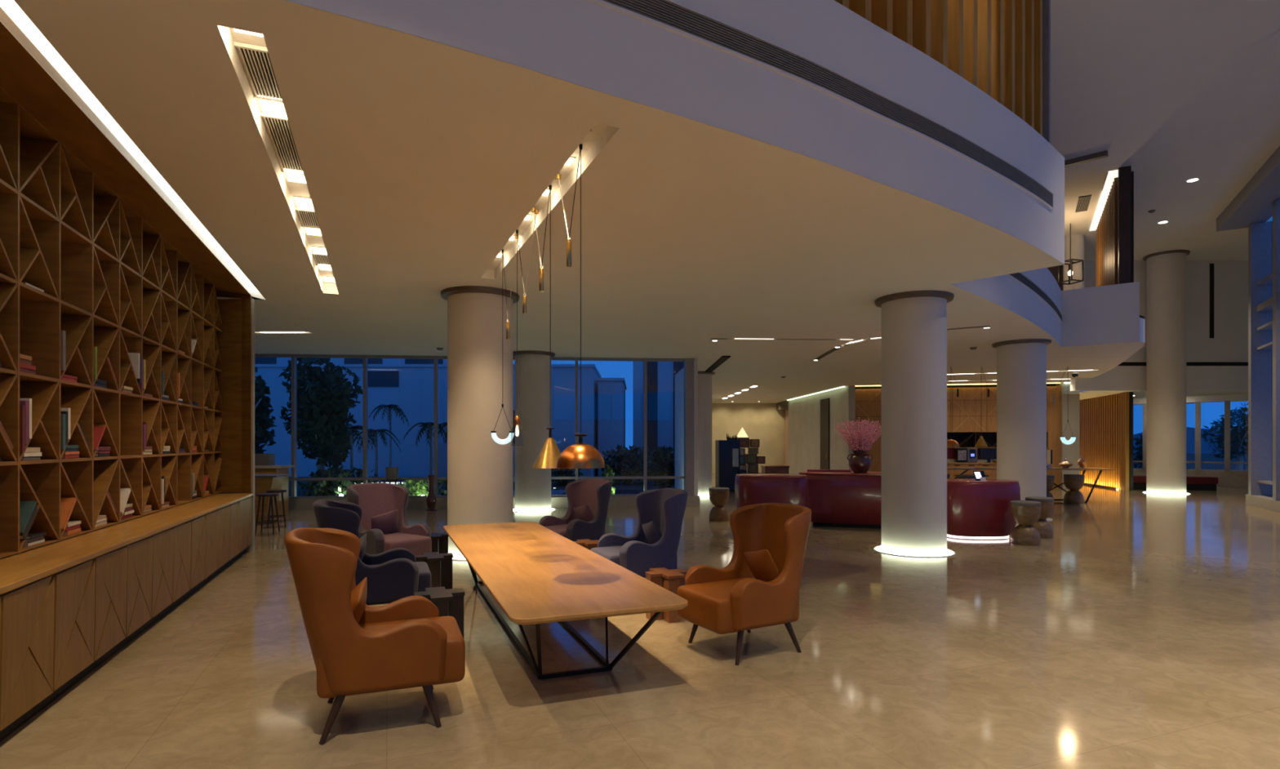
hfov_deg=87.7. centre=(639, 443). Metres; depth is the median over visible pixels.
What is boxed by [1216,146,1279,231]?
trim
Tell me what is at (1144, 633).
floor
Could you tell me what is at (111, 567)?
base cabinet
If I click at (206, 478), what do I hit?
book
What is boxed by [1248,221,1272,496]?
window
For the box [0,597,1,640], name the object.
base cabinet
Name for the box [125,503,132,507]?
book
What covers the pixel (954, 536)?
light
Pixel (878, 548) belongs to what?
light
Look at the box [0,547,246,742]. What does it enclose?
baseboard
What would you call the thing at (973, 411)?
wall
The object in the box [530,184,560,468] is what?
pendant lamp
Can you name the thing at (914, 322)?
column
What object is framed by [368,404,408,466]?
palm
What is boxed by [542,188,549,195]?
recessed light
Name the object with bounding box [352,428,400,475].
palm
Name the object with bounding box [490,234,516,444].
pendant lamp
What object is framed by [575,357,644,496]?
window
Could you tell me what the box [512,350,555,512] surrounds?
column
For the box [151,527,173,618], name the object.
base cabinet
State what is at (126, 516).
book
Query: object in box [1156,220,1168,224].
recessed light
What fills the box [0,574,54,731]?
base cabinet
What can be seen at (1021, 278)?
air vent
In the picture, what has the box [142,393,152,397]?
book
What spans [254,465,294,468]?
countertop
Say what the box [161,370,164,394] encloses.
book
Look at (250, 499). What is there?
base cabinet
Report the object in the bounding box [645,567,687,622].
side table
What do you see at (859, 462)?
vase
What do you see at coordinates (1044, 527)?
stool
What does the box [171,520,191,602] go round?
base cabinet
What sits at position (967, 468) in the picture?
table
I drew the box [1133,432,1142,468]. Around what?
tree
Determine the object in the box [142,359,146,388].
book
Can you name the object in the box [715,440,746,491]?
display cabinet
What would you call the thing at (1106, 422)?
screen
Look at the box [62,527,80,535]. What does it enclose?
book
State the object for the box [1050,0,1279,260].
ceiling
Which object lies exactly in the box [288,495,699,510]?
wall
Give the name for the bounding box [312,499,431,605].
chair
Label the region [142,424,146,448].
book
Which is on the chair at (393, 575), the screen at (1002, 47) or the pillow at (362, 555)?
the pillow at (362, 555)
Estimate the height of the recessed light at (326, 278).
0.016 m
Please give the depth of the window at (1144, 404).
25.50 m
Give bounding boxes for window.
[254,353,291,498]
[291,354,363,498]
[363,355,434,497]
[434,355,447,497]
[512,356,575,497]
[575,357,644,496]
[644,358,693,496]
[1142,403,1146,468]
[1195,401,1224,470]
[1224,400,1248,470]
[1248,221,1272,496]
[1272,199,1279,501]
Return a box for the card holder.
[978,477,986,481]
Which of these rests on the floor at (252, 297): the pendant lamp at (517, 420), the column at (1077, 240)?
the column at (1077, 240)
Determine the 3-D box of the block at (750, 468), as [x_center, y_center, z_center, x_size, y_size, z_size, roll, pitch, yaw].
[3.900,0.880,23.197,0.344,0.316,0.326,0,0,-6]
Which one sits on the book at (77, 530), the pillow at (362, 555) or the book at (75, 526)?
the book at (75, 526)
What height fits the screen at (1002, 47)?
3.298 m
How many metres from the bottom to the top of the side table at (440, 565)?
0.420 m
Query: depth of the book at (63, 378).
5.21 m
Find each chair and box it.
[284,527,465,745]
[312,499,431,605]
[346,482,431,555]
[538,478,612,541]
[590,488,688,577]
[676,502,811,665]
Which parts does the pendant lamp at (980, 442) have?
lamp shade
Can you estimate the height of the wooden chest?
0.800 m
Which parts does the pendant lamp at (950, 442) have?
cord, lamp shade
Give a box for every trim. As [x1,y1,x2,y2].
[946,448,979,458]
[946,458,996,462]
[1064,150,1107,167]
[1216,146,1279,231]
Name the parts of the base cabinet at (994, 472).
drawer, drawer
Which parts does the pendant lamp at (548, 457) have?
anchor cord, counterweight cord, lamp shade, stem, cord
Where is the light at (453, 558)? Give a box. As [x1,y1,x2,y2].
[452,557,466,559]
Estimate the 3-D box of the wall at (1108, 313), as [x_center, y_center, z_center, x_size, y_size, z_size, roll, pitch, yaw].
[13.101,-2.772,19.018,1.518,1.257,11.170,0,0,34]
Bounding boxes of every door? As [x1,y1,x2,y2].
[785,409,788,466]
[820,398,829,469]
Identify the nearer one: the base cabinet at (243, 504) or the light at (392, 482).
the base cabinet at (243, 504)
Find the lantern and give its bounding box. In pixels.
[1057,223,1084,284]
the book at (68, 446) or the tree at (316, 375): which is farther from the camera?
the tree at (316, 375)
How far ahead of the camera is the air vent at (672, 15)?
4.99 m
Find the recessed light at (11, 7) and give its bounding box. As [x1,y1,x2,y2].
[0,0,258,292]
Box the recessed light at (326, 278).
[321,275,335,282]
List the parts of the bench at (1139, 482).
seat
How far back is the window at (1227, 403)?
23.91 m
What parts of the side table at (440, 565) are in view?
post, post, post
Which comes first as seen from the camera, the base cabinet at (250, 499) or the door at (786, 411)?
the base cabinet at (250, 499)
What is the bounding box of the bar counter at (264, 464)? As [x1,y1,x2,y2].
[254,453,294,515]
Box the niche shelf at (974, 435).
[946,431,1047,448]
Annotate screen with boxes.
[835,0,1050,143]
[1080,391,1133,490]
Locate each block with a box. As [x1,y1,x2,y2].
[737,437,749,447]
[740,448,745,455]
[740,455,745,464]
[740,464,746,469]
[744,453,756,463]
[746,463,758,473]
[747,447,758,453]
[749,439,759,447]
[756,456,764,463]
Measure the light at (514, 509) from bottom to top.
0.006 m
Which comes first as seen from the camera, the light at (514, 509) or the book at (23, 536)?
the book at (23, 536)
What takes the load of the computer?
on the table at (967, 468)
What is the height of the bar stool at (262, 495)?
0.701 m
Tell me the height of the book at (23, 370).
0.030 m
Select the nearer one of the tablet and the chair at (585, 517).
the chair at (585, 517)
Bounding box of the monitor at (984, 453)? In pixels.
[979,448,996,462]
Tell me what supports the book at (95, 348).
on the bookcase at (117, 270)
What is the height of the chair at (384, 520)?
1.109 m
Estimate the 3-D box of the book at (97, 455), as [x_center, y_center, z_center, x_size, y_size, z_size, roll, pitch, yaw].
[-4.787,0.103,5.804,0.200,0.030,0.240,0,0,-21]
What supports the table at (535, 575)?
on the floor at (1144, 633)
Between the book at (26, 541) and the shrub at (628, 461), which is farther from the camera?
the shrub at (628, 461)
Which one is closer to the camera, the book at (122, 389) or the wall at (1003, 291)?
the book at (122, 389)
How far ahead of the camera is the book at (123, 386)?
6.35 m
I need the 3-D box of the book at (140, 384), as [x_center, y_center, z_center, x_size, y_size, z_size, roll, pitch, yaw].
[-5.045,-0.684,6.598,0.200,0.280,0.042,0,0,-21]
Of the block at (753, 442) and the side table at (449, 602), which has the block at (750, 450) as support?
the block at (753, 442)
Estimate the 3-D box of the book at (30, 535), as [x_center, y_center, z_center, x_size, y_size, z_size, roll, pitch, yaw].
[-4.357,0.656,4.693,0.200,0.024,0.231,0,0,-21]
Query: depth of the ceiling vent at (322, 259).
8.26 m
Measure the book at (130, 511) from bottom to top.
0.028 m
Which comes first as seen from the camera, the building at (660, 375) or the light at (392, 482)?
the light at (392, 482)
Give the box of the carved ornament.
[726,433,737,439]
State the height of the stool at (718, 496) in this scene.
0.678 m
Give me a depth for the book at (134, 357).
6.52 m
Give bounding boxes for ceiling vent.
[233,40,282,102]
[259,111,303,175]
[295,207,319,228]
[311,251,330,266]
[704,355,730,372]
[1075,195,1091,212]
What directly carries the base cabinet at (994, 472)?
on the floor at (1144, 633)
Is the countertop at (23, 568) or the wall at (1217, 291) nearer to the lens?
the countertop at (23, 568)
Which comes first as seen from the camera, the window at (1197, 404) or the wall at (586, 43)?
the wall at (586, 43)
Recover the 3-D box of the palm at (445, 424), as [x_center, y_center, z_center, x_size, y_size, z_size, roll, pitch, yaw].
[-7.273,0.444,25.956,1.617,2.556,1.685,0,0,0]
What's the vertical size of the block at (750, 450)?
0.222 m
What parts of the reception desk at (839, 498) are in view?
panel door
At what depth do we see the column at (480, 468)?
9.21 m
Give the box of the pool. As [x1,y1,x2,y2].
[610,489,648,494]
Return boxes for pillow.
[351,577,367,623]
[358,533,366,560]
[370,509,398,534]
[573,504,594,521]
[641,521,662,544]
[743,549,780,582]
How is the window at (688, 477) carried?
in the wall at (679, 376)
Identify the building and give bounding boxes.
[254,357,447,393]
[254,364,601,476]
[596,377,626,475]
[632,360,684,471]
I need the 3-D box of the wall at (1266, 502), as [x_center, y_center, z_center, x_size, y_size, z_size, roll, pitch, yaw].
[13.700,1.470,13.075,0.520,0.260,9.941,0,0,30]
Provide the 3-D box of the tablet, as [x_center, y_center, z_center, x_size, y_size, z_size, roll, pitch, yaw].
[5.706,0.548,11.188,0.220,0.163,0.120,0,0,-20]
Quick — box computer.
[1047,449,1054,468]
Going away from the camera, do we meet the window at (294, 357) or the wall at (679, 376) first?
the window at (294, 357)
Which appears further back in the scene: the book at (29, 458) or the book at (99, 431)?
the book at (99, 431)
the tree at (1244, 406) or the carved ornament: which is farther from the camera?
the tree at (1244, 406)
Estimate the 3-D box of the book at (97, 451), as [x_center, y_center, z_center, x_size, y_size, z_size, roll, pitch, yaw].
[-4.789,0.076,5.812,0.200,0.022,0.240,0,0,-21]
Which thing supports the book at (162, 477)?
on the bookcase at (117, 270)
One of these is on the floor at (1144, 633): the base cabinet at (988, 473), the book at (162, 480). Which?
the base cabinet at (988, 473)
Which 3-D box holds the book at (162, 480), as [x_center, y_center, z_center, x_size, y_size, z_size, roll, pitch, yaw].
[-5.282,0.525,7.221,0.200,0.270,0.036,0,0,-21]
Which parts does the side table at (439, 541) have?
post, post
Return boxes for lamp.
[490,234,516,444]
[511,208,538,436]
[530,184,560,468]
[555,143,604,468]
[737,427,748,437]
[946,366,959,446]
[974,366,989,446]
[1051,366,1075,444]
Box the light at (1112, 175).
[1089,169,1118,231]
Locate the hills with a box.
[1133,426,1247,453]
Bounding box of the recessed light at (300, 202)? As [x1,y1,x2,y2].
[293,195,313,208]
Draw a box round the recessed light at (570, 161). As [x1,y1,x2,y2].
[564,156,575,165]
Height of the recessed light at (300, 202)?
0.016 m
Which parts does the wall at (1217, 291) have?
trim, trim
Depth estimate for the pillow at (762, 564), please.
5.17 m
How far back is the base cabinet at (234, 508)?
8.75 m
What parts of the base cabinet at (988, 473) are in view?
drawer, drawer, drawer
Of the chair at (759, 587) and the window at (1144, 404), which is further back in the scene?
the window at (1144, 404)
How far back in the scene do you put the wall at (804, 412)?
29.47 m
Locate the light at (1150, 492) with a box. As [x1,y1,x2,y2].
[1143,491,1189,494]
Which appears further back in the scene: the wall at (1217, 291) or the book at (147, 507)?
the wall at (1217, 291)
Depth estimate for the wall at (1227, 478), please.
23.99 m
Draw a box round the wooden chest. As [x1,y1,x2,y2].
[760,465,789,474]
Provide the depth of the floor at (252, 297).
12.50 m
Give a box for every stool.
[254,493,279,534]
[266,489,287,528]
[708,487,728,521]
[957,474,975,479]
[1010,500,1040,546]
[1025,496,1053,538]
[1046,475,1054,497]
[1062,474,1084,503]
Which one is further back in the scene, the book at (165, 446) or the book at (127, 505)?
the book at (165, 446)
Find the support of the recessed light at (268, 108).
in the ceiling at (421, 160)
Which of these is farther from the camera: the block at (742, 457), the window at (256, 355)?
the block at (742, 457)
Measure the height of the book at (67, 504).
0.236 m
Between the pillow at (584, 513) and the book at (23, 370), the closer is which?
the book at (23, 370)
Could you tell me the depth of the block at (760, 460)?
23.07 m
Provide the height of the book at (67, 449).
0.023 m
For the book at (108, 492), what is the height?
0.236 m
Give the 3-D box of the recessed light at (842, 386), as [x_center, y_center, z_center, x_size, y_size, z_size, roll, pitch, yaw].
[7.480,-2.120,29.000,0.050,0.030,8.008,0,0,-3]
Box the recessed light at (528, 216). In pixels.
[524,213,532,220]
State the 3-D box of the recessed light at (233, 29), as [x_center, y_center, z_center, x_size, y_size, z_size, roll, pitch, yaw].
[-2.121,-2.282,3.587,0.172,0.016,0.290,0,0,-21]
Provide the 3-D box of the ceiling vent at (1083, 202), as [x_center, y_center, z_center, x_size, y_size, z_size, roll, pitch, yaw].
[11.100,-5.988,16.700,0.260,0.020,1.200,0,0,30]
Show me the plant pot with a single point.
(392, 473)
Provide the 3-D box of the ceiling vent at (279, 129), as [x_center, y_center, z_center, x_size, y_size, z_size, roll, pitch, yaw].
[-2.717,-2.276,5.127,0.203,0.023,1.048,0,0,-21]
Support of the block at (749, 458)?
on the block at (750, 468)
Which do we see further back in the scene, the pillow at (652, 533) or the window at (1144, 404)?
the window at (1144, 404)
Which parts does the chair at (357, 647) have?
leg, leg, seat, seat, leg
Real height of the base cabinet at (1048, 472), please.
0.778 m
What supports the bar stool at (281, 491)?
on the floor at (1144, 633)
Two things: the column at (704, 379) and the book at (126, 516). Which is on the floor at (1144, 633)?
the column at (704, 379)
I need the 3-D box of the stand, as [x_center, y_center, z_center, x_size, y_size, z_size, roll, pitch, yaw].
[-5.830,1.236,15.720,0.580,0.732,0.580,0,0,-11]
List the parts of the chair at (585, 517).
seat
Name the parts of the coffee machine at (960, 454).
panel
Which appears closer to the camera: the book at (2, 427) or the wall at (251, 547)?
the book at (2, 427)
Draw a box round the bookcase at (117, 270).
[0,6,251,558]
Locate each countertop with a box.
[0,493,253,594]
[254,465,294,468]
[946,462,1051,464]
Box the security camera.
[1071,371,1079,377]
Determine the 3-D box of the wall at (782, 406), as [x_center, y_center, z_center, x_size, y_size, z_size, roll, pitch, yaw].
[7.650,-1.945,34.450,0.700,0.390,2.500,0,0,0]
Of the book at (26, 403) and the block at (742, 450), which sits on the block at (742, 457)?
the block at (742, 450)
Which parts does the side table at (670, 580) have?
post, post, post, post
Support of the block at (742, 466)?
on the display stand
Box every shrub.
[297,465,383,496]
[398,480,434,495]
[438,474,447,495]
[551,468,583,485]
[600,444,656,484]
[600,463,615,494]
[647,444,675,488]
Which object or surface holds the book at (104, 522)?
on the bookcase at (117, 270)
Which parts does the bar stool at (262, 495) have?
leg, leg, seat, leg, leg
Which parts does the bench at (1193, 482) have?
seat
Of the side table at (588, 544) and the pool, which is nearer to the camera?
the side table at (588, 544)
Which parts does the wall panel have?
post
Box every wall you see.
[217,298,254,551]
[284,0,1064,264]
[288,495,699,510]
[438,443,591,482]
[675,359,697,495]
[711,403,785,472]
[776,400,788,410]
[788,387,841,474]
[841,385,855,471]
[855,383,1055,447]
[855,386,1061,488]
[951,267,1061,346]
[1047,260,1248,391]
[1055,382,1079,488]
[1061,281,1144,346]
[1133,394,1248,404]
[1133,468,1248,488]
[1245,493,1279,513]
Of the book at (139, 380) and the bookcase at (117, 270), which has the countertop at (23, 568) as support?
the bookcase at (117, 270)
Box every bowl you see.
[1058,458,1072,468]
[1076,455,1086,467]
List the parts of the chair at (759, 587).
leg, seat, leg, seat, leg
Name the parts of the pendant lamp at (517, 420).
cord, bulb, counterweight cord, anchor cord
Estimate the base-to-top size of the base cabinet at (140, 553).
0.720 m
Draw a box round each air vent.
[588,0,1053,210]
[1005,271,1062,323]
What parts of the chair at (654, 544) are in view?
seat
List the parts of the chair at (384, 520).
seat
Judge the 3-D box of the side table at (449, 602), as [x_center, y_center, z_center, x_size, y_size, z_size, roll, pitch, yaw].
[-1.591,1.390,5.284,0.380,0.420,0.400,0,0,-21]
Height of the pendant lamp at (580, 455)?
2.441 m
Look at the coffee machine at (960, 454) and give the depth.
24.02 m
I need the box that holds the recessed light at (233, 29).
[231,27,263,36]
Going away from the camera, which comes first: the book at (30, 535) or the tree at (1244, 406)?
the book at (30, 535)
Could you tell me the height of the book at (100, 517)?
0.024 m
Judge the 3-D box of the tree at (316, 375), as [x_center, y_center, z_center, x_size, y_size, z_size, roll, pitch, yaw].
[-12.103,-0.883,25.477,2.413,5.216,3.134,0,0,22]
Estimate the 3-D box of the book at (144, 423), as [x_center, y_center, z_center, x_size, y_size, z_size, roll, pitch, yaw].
[-5.087,-0.101,6.709,0.200,0.226,0.036,0,0,-21]
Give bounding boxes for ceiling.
[0,0,1144,403]
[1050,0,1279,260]
[1064,390,1248,404]
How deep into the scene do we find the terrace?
22.95 m
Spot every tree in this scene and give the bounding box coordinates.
[254,374,277,453]
[277,357,363,445]
[297,371,354,485]
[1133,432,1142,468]
[1201,401,1248,470]
[1230,405,1248,457]
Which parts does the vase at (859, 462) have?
pot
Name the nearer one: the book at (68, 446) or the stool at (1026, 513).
the book at (68, 446)
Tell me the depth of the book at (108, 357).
5.97 m
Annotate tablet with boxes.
[973,471,986,480]
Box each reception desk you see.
[734,473,808,508]
[798,469,881,528]
[946,478,1020,539]
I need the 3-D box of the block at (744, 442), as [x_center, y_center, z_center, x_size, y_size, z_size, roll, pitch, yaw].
[3.560,-0.020,23.197,0.384,0.356,0.366,0,0,-6]
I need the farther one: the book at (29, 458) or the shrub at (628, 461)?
the shrub at (628, 461)
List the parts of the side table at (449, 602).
post, post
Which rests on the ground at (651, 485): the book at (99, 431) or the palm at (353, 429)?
the palm at (353, 429)
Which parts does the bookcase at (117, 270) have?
shelf, shelf, shelf, shelf, shelf, shelf, panel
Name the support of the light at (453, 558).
on the column at (480, 468)
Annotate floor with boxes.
[0,472,1279,768]
[251,295,1144,319]
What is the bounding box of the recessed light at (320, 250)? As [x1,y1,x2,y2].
[311,245,327,253]
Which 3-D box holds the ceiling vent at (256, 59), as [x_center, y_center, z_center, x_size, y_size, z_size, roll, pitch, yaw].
[-2.329,-2.276,4.122,0.203,0.023,0.630,0,0,-21]
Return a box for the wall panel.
[1089,165,1133,286]
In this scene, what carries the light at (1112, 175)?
attached to the wall panel
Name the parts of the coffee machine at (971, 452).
panel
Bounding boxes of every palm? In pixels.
[337,425,375,475]
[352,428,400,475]
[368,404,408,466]
[403,422,447,475]
[432,422,447,445]
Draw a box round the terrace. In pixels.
[438,489,565,495]
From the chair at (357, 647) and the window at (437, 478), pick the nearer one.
the chair at (357, 647)
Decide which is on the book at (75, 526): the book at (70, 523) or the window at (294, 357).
the book at (70, 523)
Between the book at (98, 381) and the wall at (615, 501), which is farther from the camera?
the wall at (615, 501)
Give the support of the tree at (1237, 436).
on the ground at (651, 485)
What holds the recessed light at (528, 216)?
in the ceiling at (421, 160)
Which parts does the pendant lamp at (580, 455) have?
anchor cord, counterweight cord, stem, lamp shade, cord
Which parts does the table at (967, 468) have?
leg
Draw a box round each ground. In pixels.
[288,457,1248,496]
[1133,453,1248,460]
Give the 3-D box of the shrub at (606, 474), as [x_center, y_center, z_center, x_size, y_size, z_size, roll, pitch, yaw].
[-0.846,1.139,17.891,0.412,1.166,0.415,0,0,0]
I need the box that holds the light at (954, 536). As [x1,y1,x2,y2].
[946,534,1008,539]
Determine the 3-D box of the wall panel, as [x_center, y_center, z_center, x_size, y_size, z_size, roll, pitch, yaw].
[11.653,-4.349,16.572,0.440,3.298,4.809,0,0,30]
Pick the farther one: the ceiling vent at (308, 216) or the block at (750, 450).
the block at (750, 450)
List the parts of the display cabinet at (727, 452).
door, door glass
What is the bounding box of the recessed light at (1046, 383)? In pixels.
[855,382,1060,386]
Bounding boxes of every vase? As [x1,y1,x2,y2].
[425,475,436,511]
[835,417,881,472]
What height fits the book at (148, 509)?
0.030 m
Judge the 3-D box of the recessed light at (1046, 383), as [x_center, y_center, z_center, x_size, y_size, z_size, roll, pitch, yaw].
[11.412,-2.123,24.181,6.971,0.025,0.060,0,0,11]
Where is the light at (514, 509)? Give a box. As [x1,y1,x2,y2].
[512,508,555,511]
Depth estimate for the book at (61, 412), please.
5.06 m
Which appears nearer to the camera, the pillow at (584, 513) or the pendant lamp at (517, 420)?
the pendant lamp at (517, 420)
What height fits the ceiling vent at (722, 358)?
0.026 m
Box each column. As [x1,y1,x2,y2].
[440,285,519,560]
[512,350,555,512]
[697,371,715,497]
[873,290,955,557]
[991,338,1053,520]
[1062,234,1084,290]
[1142,249,1191,494]
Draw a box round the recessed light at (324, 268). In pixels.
[318,263,331,270]
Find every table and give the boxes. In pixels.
[254,474,291,524]
[413,586,464,637]
[414,551,453,589]
[430,532,448,553]
[443,521,688,679]
[573,538,599,550]
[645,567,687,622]
[946,466,1115,502]
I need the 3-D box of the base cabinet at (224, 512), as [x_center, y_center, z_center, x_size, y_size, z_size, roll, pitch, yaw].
[-5.440,1.140,8.064,0.728,0.720,0.594,0,0,-21]
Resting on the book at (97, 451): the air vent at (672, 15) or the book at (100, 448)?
the book at (100, 448)
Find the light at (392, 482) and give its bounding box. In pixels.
[355,480,419,490]
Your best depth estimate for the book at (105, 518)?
5.77 m
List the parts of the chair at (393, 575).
seat, seat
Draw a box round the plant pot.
[385,466,398,479]
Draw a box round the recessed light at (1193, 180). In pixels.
[1185,177,1199,182]
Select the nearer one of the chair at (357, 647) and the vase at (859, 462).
the chair at (357, 647)
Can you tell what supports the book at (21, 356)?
on the book at (22, 361)
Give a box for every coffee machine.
[954,448,967,462]
[966,448,977,462]
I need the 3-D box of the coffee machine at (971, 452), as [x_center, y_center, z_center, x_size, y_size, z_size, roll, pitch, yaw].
[11.975,0.443,24.105,0.340,0.515,0.342,0,0,11]
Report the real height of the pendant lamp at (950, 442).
2.240 m
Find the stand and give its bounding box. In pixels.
[379,479,405,484]
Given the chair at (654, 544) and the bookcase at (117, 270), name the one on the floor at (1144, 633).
the chair at (654, 544)
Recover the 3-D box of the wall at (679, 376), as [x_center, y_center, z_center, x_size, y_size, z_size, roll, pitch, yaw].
[2.175,-0.270,26.464,0.842,3.740,18.896,0,0,7]
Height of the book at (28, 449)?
0.034 m
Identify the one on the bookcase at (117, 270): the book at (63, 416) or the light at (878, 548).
the book at (63, 416)
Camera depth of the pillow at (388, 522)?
8.12 m
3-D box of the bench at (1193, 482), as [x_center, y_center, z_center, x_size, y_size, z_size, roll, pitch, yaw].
[18.750,1.375,22.900,1.700,0.450,0.600,0,0,5]
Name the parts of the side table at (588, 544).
post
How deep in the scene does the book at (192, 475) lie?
8.36 m
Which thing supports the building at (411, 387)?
on the ground at (651, 485)
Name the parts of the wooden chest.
lid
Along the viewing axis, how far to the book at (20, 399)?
4.55 m
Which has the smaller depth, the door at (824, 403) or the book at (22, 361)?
the book at (22, 361)
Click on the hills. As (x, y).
(1190, 432)
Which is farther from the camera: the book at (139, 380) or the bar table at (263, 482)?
the bar table at (263, 482)
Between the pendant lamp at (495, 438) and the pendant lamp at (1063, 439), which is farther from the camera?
the pendant lamp at (1063, 439)
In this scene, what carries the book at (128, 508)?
on the book at (130, 511)
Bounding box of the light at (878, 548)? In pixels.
[875,546,953,556]
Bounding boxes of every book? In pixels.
[0,420,13,449]
[19,353,31,360]
[19,358,31,364]
[19,362,35,370]
[19,367,35,374]
[19,398,31,438]
[19,400,29,444]
[19,404,25,451]
[19,501,36,533]
[19,505,38,540]
[21,281,44,292]
[21,456,40,460]
[22,452,41,457]
[22,538,44,546]
[23,536,44,543]
[25,447,39,452]
[26,532,46,539]
[60,329,66,370]
[60,407,70,439]
[60,411,67,444]
[60,413,66,449]
[60,497,76,530]
[61,377,76,382]
[61,454,79,458]
[62,373,77,379]
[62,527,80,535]
[63,451,79,454]
[64,448,78,451]
[64,524,79,531]
[66,444,78,448]
[66,520,80,527]
[78,423,88,448]
[93,346,97,379]
[93,382,106,388]
[93,426,105,450]
[94,453,109,457]
[94,520,106,527]
[95,378,106,384]
[96,450,110,453]
[96,517,106,523]
[97,446,110,450]
[97,515,106,519]
[106,490,116,512]
[107,356,116,382]
[120,388,132,393]
[120,488,130,514]
[121,385,133,390]
[121,513,132,519]
[123,510,133,515]
[124,506,133,511]
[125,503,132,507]
[128,352,139,378]
[136,355,141,382]
[137,360,142,388]
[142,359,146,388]
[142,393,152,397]
[142,422,146,444]
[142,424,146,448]
[142,451,152,454]
[143,507,151,512]
[144,505,151,510]
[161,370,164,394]
[161,451,170,453]
[161,475,164,499]
[161,479,164,503]
[163,445,170,448]
[177,373,179,396]
[191,339,196,353]
[191,475,193,494]
[204,476,208,492]
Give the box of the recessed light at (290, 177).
[284,168,306,182]
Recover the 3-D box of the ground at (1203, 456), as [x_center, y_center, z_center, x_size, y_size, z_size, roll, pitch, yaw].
[72.150,1.827,40.000,95.700,0.205,160.000,0,0,0]
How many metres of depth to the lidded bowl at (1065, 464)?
18.11 m
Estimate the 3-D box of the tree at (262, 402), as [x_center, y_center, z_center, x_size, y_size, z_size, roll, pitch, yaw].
[-12.895,-0.315,21.556,2.040,4.082,2.700,0,0,-33]
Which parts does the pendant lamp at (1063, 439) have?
cord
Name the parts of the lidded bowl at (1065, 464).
lid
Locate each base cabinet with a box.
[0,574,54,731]
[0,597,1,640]
[51,558,95,691]
[93,546,127,661]
[124,535,153,637]
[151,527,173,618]
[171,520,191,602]
[189,515,205,589]
[204,509,218,577]
[217,505,230,568]
[228,501,239,560]
[238,497,248,552]
[246,496,252,546]
[946,463,964,479]
[964,463,992,479]
[992,463,996,479]
[1046,470,1050,475]
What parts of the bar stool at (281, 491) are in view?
leg, seat, leg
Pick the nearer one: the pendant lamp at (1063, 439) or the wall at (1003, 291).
the wall at (1003, 291)
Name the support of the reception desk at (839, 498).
on the floor at (1144, 633)
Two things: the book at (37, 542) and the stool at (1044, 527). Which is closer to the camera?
the book at (37, 542)
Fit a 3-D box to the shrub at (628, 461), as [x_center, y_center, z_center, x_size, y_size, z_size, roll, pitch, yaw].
[-0.457,0.915,28.033,2.790,1.791,2.280,0,0,0]
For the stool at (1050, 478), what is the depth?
17.29 m
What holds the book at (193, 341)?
on the bookcase at (117, 270)
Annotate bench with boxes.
[1133,475,1146,488]
[1186,475,1218,490]
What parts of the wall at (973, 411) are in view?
trim, trim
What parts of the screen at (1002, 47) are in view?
post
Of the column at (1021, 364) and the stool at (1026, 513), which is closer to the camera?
the stool at (1026, 513)
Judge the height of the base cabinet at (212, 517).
0.720 m
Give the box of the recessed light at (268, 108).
[257,94,287,117]
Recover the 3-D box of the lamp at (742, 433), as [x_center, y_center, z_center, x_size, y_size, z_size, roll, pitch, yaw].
[3.560,-0.370,23.200,0.311,0.340,0.311,0,0,39]
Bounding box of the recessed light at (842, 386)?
[786,386,844,400]
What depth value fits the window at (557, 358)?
16.59 m
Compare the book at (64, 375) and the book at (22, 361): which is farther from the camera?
the book at (64, 375)
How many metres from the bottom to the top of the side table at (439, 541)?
0.420 m
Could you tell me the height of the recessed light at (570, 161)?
0.016 m
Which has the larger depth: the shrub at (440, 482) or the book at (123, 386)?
the shrub at (440, 482)
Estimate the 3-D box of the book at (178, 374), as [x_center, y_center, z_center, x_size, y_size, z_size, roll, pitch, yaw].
[-5.496,-0.682,7.783,0.200,0.280,0.042,0,0,-21]
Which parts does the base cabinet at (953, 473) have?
drawer, drawer, drawer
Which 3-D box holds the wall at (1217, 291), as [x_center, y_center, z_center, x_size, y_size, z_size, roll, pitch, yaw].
[16.000,-3.865,22.019,16.000,4.270,0.262,0,0,0]
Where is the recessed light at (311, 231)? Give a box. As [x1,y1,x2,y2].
[304,227,321,235]
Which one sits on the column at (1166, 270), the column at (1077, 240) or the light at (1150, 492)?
the light at (1150, 492)

